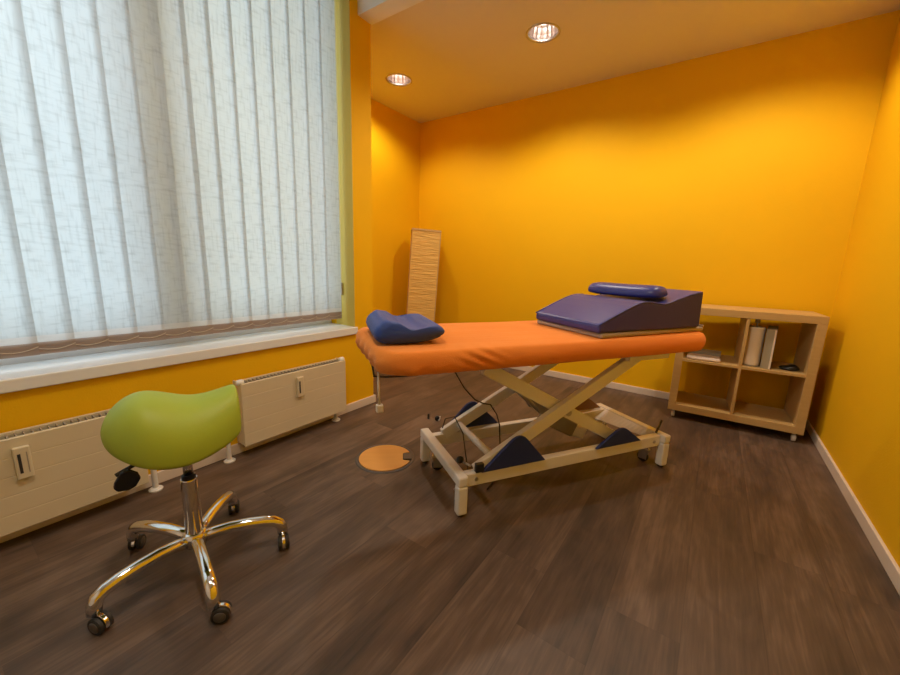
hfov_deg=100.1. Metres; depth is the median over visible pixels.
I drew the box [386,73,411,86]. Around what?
ceiling light
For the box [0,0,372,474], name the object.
wall
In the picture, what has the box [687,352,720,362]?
folded towel
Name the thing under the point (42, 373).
sill
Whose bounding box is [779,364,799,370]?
pouch
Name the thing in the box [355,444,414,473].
cover
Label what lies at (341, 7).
trim reveal
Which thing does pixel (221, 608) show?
hood
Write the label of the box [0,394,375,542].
baseboard
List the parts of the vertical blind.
bead chain, pull cord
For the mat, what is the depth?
1.88 m
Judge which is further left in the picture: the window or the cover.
the window
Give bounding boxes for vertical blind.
[0,0,342,358]
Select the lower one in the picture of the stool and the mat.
the stool
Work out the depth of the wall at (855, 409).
2.02 m
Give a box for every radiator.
[0,409,163,536]
[224,357,345,463]
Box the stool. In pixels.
[85,384,289,635]
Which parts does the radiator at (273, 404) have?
panel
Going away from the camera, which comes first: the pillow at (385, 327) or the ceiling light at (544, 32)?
the pillow at (385, 327)
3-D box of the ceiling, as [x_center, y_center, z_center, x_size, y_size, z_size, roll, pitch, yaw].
[0.718,-2.223,2.646,3.760,0.200,1.670,9,13,34]
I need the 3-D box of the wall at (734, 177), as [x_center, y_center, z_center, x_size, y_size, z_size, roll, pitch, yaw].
[1.367,-1.122,3.593,4.060,3.120,0.300,9,13,34]
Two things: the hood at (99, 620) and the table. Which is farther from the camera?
the table
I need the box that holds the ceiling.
[370,0,899,122]
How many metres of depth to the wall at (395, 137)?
4.22 m
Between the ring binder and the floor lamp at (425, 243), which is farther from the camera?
the floor lamp at (425, 243)
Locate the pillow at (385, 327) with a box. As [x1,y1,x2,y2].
[366,310,444,343]
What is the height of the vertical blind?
2.230 m
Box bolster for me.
[588,282,667,297]
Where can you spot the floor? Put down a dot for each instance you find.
(743, 553)
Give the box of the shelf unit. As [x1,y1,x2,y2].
[668,304,829,440]
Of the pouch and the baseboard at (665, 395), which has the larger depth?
the baseboard at (665, 395)
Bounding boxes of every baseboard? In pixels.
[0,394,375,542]
[511,366,669,399]
[805,419,899,595]
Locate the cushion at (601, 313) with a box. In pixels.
[536,289,702,332]
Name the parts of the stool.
height lever, leg, leg, seat, leg, leg, leg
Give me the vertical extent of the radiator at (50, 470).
0.441 m
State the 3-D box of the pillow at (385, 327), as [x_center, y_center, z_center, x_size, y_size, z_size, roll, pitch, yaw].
[-0.207,-0.054,1.645,0.285,0.095,0.409,-2,12,-18]
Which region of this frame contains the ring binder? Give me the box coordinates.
[760,325,778,368]
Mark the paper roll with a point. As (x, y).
(756, 334)
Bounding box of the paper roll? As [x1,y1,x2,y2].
[742,319,765,366]
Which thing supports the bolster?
on the cushion at (601, 313)
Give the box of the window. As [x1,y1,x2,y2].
[0,320,331,365]
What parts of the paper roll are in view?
holder rod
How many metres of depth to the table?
1.80 m
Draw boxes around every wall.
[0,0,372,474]
[371,99,419,315]
[419,10,899,418]
[808,14,899,567]
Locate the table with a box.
[356,320,705,516]
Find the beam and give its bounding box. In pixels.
[358,0,423,24]
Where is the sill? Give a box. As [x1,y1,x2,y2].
[0,323,357,393]
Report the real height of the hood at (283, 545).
0.039 m
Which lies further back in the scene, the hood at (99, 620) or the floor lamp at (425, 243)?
the floor lamp at (425, 243)
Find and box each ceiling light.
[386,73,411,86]
[526,22,560,42]
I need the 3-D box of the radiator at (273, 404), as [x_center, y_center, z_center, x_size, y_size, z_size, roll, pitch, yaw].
[-0.977,0.408,2.322,0.110,0.455,0.802,9,13,34]
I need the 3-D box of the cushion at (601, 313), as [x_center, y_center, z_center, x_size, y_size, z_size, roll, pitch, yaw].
[0.912,-0.172,2.061,0.725,0.192,0.472,-3,12,-24]
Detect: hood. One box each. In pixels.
[91,613,109,627]
[210,602,231,614]
[281,534,285,547]
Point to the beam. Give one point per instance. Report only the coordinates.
(371, 11)
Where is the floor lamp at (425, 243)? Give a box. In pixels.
[406,228,440,321]
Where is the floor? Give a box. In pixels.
[0,367,899,674]
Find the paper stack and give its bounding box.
[689,349,720,357]
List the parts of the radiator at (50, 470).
panel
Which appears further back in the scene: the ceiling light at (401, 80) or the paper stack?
the ceiling light at (401, 80)
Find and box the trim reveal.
[334,0,354,326]
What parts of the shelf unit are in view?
shelf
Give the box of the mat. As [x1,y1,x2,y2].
[537,320,703,337]
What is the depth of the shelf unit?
2.64 m
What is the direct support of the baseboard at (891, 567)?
attached to the wall at (855, 409)

